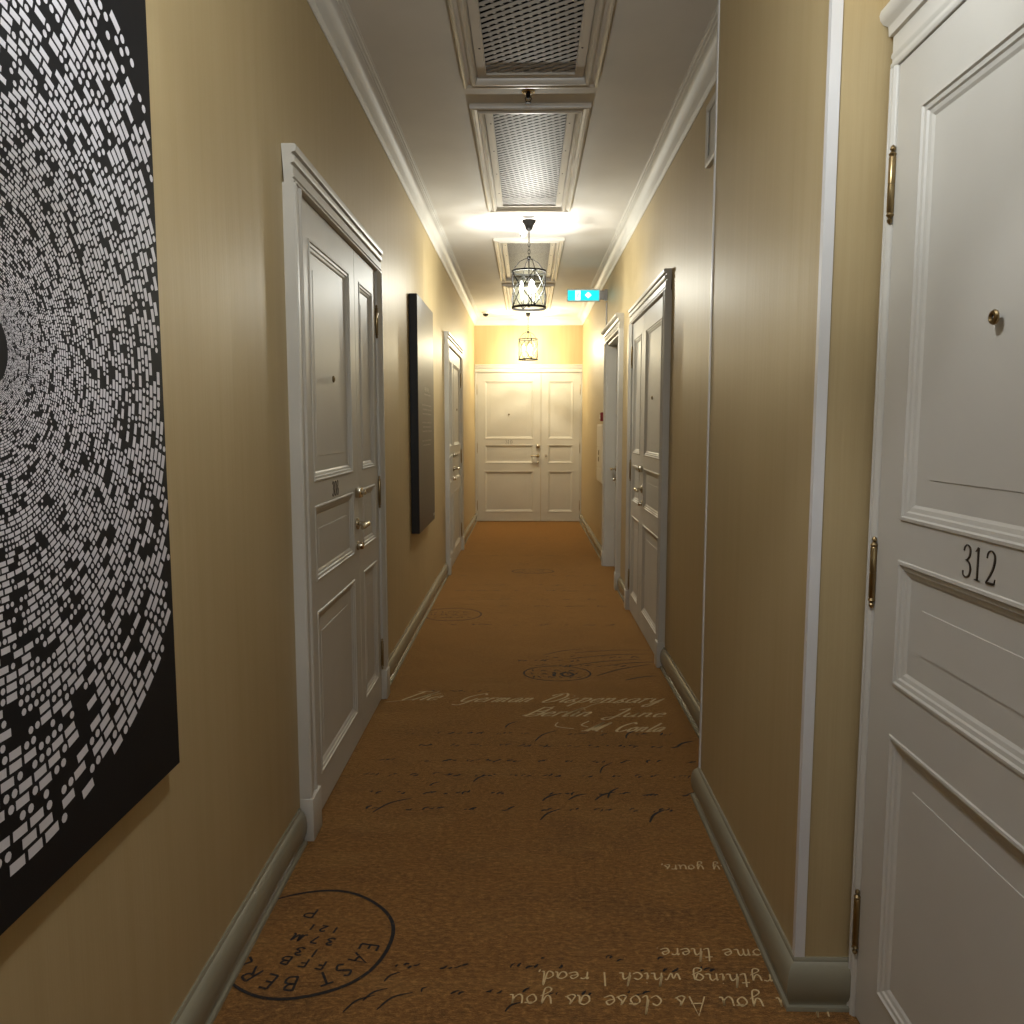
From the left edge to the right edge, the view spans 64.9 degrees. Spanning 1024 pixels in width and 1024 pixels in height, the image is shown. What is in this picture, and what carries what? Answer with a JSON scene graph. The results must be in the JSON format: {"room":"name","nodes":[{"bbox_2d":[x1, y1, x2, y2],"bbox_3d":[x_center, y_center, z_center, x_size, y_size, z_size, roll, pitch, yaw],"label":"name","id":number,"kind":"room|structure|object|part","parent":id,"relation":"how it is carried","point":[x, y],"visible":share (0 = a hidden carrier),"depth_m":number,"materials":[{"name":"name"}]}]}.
{"room":"hotel corridor","nodes":[
{"label":"hotel corridor","id":0,"kind":"room"},
{"bbox_2d":[0,0,474,1023],"bbox_3d":[-0.773,-0.386,2.800,0.120,2.980,18.420,0,6,1],"label":"wall","id":1,"kind":"structure","parent":0,"point":[126,933],"depth_m":2.04,"materials":[{"name":"beige paint"}]},
{"bbox_2d":[0,0,179,935],"bbox_3d":[-0.727,-0.225,1.037,0.033,1.640,1.162,0,6,1],"label":"print","id":2,"kind":"object","parent":1,"relation":"attached to","point":[89,714],"visible":1,"depth_m":1.31,"materials":[{"name":"black fabric"}]},
{"bbox_2d":[170,808,307,1023],"bbox_3d":[-0.787,1.530,-1.747,0.026,0.125,8.975,0,6,1],"label":"baseboard","id":3,"kind":"structure","parent":1,"relation":"attached to","point":[207,995],"depth_m":2.12,"materials":[{"name":"beige paint"}]},
{"bbox_2d":[281,143,389,840],"bbox_3d":[-0.662,-0.093,3.372,0.082,2.276,1.526,0,6,1],"label":"door","id":4,"kind":"structure","parent":1,"relation":"in","point":[334,298],"depth_m":3.11,"materials":[{"name":"beige paint"}]},
{"bbox_3d":[-0.668,0.148,3.548,0.028,0.042,0.042,0,6,1],"label":"lock knob","id":5,"kind":"part","parent":4,"relation":"part of","materials":[{"name":"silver metal"}]},
{"bbox_3d":[-0.651,0.055,3.497,0.064,0.054,0.135,0,6,1],"label":"handle","id":6,"kind":"part","parent":4,"relation":"part of","materials":[{"name":"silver metal"}]},
{"bbox_2d":[388,563,448,685],"bbox_3d":[-0.644,0.718,5.934,0.026,0.125,3.375,0,6,1],"label":"baseboard","id":7,"kind":"structure","parent":1,"relation":"attached to","point":[403,646],"depth_m":5.37,"materials":[{"name":"beige paint"}]},
{"bbox_2d":[409,293,434,533],"bbox_3d":[-0.629,-0.677,5.693,0.056,1.560,0.880,0,6,1],"label":"picture","id":8,"kind":"object","parent":1,"relation":"attached to","point":[420,315],"visible":1,"depth_m":5.41,"materials":[{"name":"black"}]},
{"bbox_2d":[444,331,463,574],"bbox_3d":[-0.569,-0.618,8.343,0.082,2.276,1.666,0,6,1],"label":"door","id":9,"kind":"structure","parent":1,"relation":"in","point":[453,359],"depth_m":8.17,"materials":[{"name":"beige paint"}]},
{"bbox_2d":[464,513,476,545],"bbox_3d":[-0.557,0.222,10.634,0.026,0.125,2.680,0,6,1],"label":"baseboard","id":10,"kind":"structure","parent":1,"relation":"attached to","point":[470,527],"depth_m":10.57,"materials":[{"name":"beige paint"}]},
{"bbox_2d":[475,325,582,521],"bbox_3d":[0.242,-1.348,11.902,1.770,2.980,0.120,0,6,1],"label":"wall","id":11,"kind":"structure","parent":0,"point":[494,344],"depth_m":11.73,"materials":[{"name":"beige paint"}]},
{"bbox_2d":[475,364,582,520],"bbox_3d":[0.241,-1.002,11.836,1.568,2.306,0.084,0,6,1],"label":"door","id":12,"kind":"structure","parent":11,"relation":"in","point":[528,417],"depth_m":11.86,"materials":[{"name":"beige paint"}]},
{"bbox_2d":[347,0,717,316],"bbox_3d":[0.251,-1.886,2.572,2.300,0.050,18.520,0,6,1],"label":"ceiling","id":13,"kind":"structure","parent":0,"point":[652,45],"depth_m":4.12,"materials":[{"name":"paint"}]},
{"bbox_2d":[518,229,527,236],"bbox_3d":[0.089,-2.252,6.519,0.084,0.050,0.084,0,6,1],"label":"smoke detector","id":14,"kind":"object","parent":13,"relation":"attached to","point":[523,232],"visible":0.97,"depth_m":6.49,"materials":[{"name":"white plastic"}]},
{"bbox_2d":[518,312,537,360],"bbox_3d":[0.221,-2.421,11.055,0.272,0.667,0.272,0,6,1],"label":"pendant lantern","id":15,"kind":"object","parent":13,"relation":"hanging from","point":[527,313],"visible":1,"depth_m":11.02,"materials":[{"name":"brown metal"}]},
{"bbox_2d":[511,219,545,311],"bbox_3d":[0.131,-1.912,6.232,0.272,0.667,0.272,0,6,1],"label":"pendant lantern","id":16,"kind":"object","parent":13,"relation":"hanging from","point":[529,223],"visible":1,"depth_m":6.21,"materials":[{"name":"brown metal"}]},
{"bbox_2d":[520,293,533,303],"bbox_3d":[0.121,-1.698,6.250,0.129,0.198,0.134,0,6,1],"label":"candle","id":17,"kind":"object","parent":16,"relation":"on","point":[531,294],"depth_m":6.26,"materials":[{"name":"beige wax"}]},
{"bbox_3d":[0.131,-1.768,6.247,0.020,0.356,0.019,0,6,1],"label":"rod","id":18,"kind":"part","parent":16,"relation":"part of","materials":[{"name":"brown metal"}]},
{"bbox_2d":[502,272,554,311],"bbox_3d":[0.202,-2.751,9.954,0.580,0.280,2.060,0,6,1],"label":"ceiling vent","id":19,"kind":"object","parent":13,"relation":"in","point":[506,287],"visible":0.48,"depth_m":9.72,"materials":[{"name":"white metal"}]},
{"bbox_3d":[0.202,-2.643,9.966,0.438,0.021,1.918,0,6,1],"label":"border panel","id":20,"kind":"part","parent":19,"relation":"part of","materials":[{"name":"white metal"}]},
{"bbox_2d":[522,89,534,103],"bbox_3d":[0.077,-1.965,3.814,0.064,0.053,0.064,0,6,1],"label":"sprinkler head","id":21,"kind":"object","parent":13,"relation":"attached to","point":[528,92],"visible":1,"depth_m":3.80},
{"bbox_2d":[521,213,535,217],"bbox_3d":[0.123,-2.221,6.039,0.120,0.012,0.120,0,6,1],"label":"rosette","id":22,"kind":"object","parent":13,"relation":"attached to","point":[525,215],"visible":1,"depth_m":6.01,"materials":[{"name":"white plastic"}]},
{"bbox_2d":[493,238,564,281],"bbox_3d":[0.160,-2.513,7.697,0.600,0.280,1.900,0,6,1],"label":"ceiling vent","id":23,"kind":"object","parent":13,"relation":"in","point":[515,250],"visible":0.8,"depth_m":7.55,"materials":[{"name":"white metal"}]},
{"bbox_3d":[0.160,-2.405,7.708,0.458,0.021,1.758,0,6,1],"label":"border panel","id":24,"kind":"part","parent":23,"relation":"part of","materials":[{"name":"white metal"}]},
{"bbox_2d":[469,61,590,212],"bbox_3d":[0.107,-2.217,4.898,0.600,0.280,1.930,0,6,1],"label":"ceiling vent","id":25,"kind":"object","parent":13,"relation":"in","point":[529,144],"visible":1,"depth_m":4.75,"materials":[{"name":"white metal"}]},
{"bbox_3d":[0.107,-2.109,4.910,0.458,0.021,1.788,0,6,1],"label":"border panel","id":26,"kind":"part","parent":25,"relation":"part of","materials":[{"name":"white metal"}]},
{"bbox_2d":[447,0,615,88],"bbox_3d":[0.064,-1.971,2.571,0.620,0.280,2.290,0,6,1],"label":"ceiling vent","id":27,"kind":"object","parent":13,"relation":"in","point":[503,31],"visible":1,"depth_m":3.38,"materials":[{"name":"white metal"}]},
{"bbox_3d":[0.064,-1.863,2.583,0.478,0.021,2.148,0,6,1],"label":"border panel","id":28,"kind":"part","parent":27,"relation":"part of","materials":[{"name":"white metal"}]},
{"bbox_2d":[213,521,859,1023],"bbox_3d":[0.251,1.132,2.891,2.300,0.061,18.520,0,6,1],"label":"floor","id":29,"kind":"structure","parent":0,"point":[515,833],"depth_m":2.72,"materials":[{"name":"orange carpet"}]},
{"bbox_2d":[581,83,715,702],"bbox_3d":[1.003,-0.872,7.397,0.120,2.980,9.110,0,6,1],"label":"wall","id":30,"kind":"structure","parent":0,"point":[674,231],"depth_m":4.23,"materials":[{"name":"beige paint"}]},
{"bbox_2d":[567,289,607,301],"bbox_3d":[0.762,-2.181,8.104,0.417,0.124,0.058,0,6,1],"label":"exit sign","id":31,"kind":"object","parent":30,"relation":"attached to","point":[573,295],"visible":0.95,"depth_m":8.09,"materials":[{"name":"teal plastic"}]},
{"bbox_3d":[0.718,-2.177,8.091,0.312,0.098,0.002,0,6,1],"label":"lit panel","id":32,"kind":"part","parent":31,"relation":"part of","materials":[{"name":"teal plastic"}]},
{"bbox_2d":[579,514,601,559],"bbox_3d":[0.977,0.280,10.084,0.026,0.125,3.730,0,6,1],"label":"baseboard","id":33,"kind":"structure","parent":30,"relation":"attached to","point":[595,543],"depth_m":9.78,"materials":[{"name":"beige paint"}]},
{"bbox_2d":[596,424,602,482],"bbox_3d":[0.949,-0.636,8.685,0.034,0.620,0.600,0,6,1],"label":"box","id":34,"kind":"object","parent":30,"relation":"attached to","point":[599,473],"visible":0.96,"depth_m":8.62,"materials":[{"name":"beige paint"}]},
{"bbox_3d":[0.941,-0.407,8.710,0.006,0.130,0.570,0,6,1],"label":"door","id":35,"kind":"part","parent":34,"relation":"part of","materials":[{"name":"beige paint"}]},
{"bbox_3d":[0.941,-0.815,8.666,0.006,0.230,0.570,0,6,1],"label":"door","id":36,"kind":"part","parent":34,"relation":"part of","materials":[{"name":"beige paint"}]},
{"bbox_3d":[0.941,-0.586,8.691,0.006,0.210,0.570,0,6,1],"label":"door","id":37,"kind":"part","parent":34,"relation":"part of","materials":[{"name":"beige paint"}]},
{"bbox_2d":[601,313,623,589],"bbox_3d":[0.985,-0.557,7.447,0.236,2.343,1.333,0,6,1],"label":"door","id":38,"kind":"structure","parent":30,"relation":"in","point":[613,332],"depth_m":7.95,"materials":[{"name":"beige paint"}]},
{"bbox_2d":[617,576,624,601],"bbox_3d":[0.912,0.648,6.599,0.026,0.125,0.640,0,6,1],"label":"baseboard","id":39,"kind":"structure","parent":30,"relation":"attached to","point":[620,583],"depth_m":6.69,"materials":[{"name":"beige paint"}]},
{"bbox_2d":[624,268,671,667],"bbox_3d":[0.864,-0.305,5.378,0.082,2.276,1.596,0,6,1],"label":"door","id":40,"kind":"structure","parent":30,"relation":"in","point":[649,343],"depth_m":5.21,"materials":[{"name":"beige paint"}]},
{"bbox_3d":[0.856,-0.152,5.454,0.064,0.054,0.135,0,6,1],"label":"handle","id":41,"kind":"part","parent":40,"relation":"part of","materials":[{"name":"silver metal"}]},
{"bbox_2d":[705,91,715,168],"bbox_3d":[0.856,-1.616,3.253,0.024,0.260,0.580,0,6,1],"label":"air vent","id":42,"kind":"object","parent":30,"relation":"in","point":[710,113],"visible":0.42,"depth_m":3.48,"materials":[{"name":"beige metal"}]},
{"bbox_2d":[700,0,892,956],"bbox_3d":[0.834,-0.339,2.347,0.271,2.980,1.090,0,6,1],"label":"wall","id":43,"kind":"structure","parent":0,"point":[772,66],"depth_m":2.00,"materials":[{"name":"beige paint"}]},
{"bbox_2d":[307,0,717,325],"bbox_3d":[0.071,-1.805,2.584,1.570,0.112,18.320,0,6,1],"label":"crown molding","id":44,"kind":"structure","parent":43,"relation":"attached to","point":[335,18],"depth_m":4.27,"materials":[{"name":"beige paint"}]},
{"bbox_2d":[699,0,719,767],"bbox_3d":[0.708,-0.402,2.887,0.008,2.743,0.016,0,6,1],"label":"strip","id":45,"kind":"object","parent":43,"relation":"attached to","point":[718,17],"visible":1,"depth_m":2.87,"materials":[{"name":"white paint"}]},
{"bbox_2d":[660,647,850,1011],"bbox_3d":[0.775,0.995,3.316,0.178,0.125,2.787,0,6,1],"label":"baseboard","id":46,"kind":"structure","parent":43,"relation":"attached to","point":[807,983],"depth_m":2.16,"materials":[{"name":"beige paint"}]},
{"bbox_2d":[792,0,843,956],"bbox_3d":[0.696,-0.288,1.812,0.024,2.743,0.018,0,6,1],"label":"strip","id":47,"kind":"object","parent":43,"relation":"attached to","point":[835,25],"visible":1,"depth_m":1.82,"materials":[{"name":"white paint"}]},
{"bbox_2d":[847,0,1023,1023],"bbox_3d":[0.785,0.113,1.366,0.080,2.288,0.971,0,6,1],"label":"door","id":48,"kind":"structure","parent":43,"relation":"in","point":[937,916],"depth_m":1.51,"materials":[{"name":"beige paint"}]},
{"bbox_3d":[0.801,0.113,1.365,0.047,2.288,0.971,0,6,1],"label":"casing","id":49,"kind":"part","parent":48,"relation":"part of","materials":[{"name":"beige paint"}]}
]}

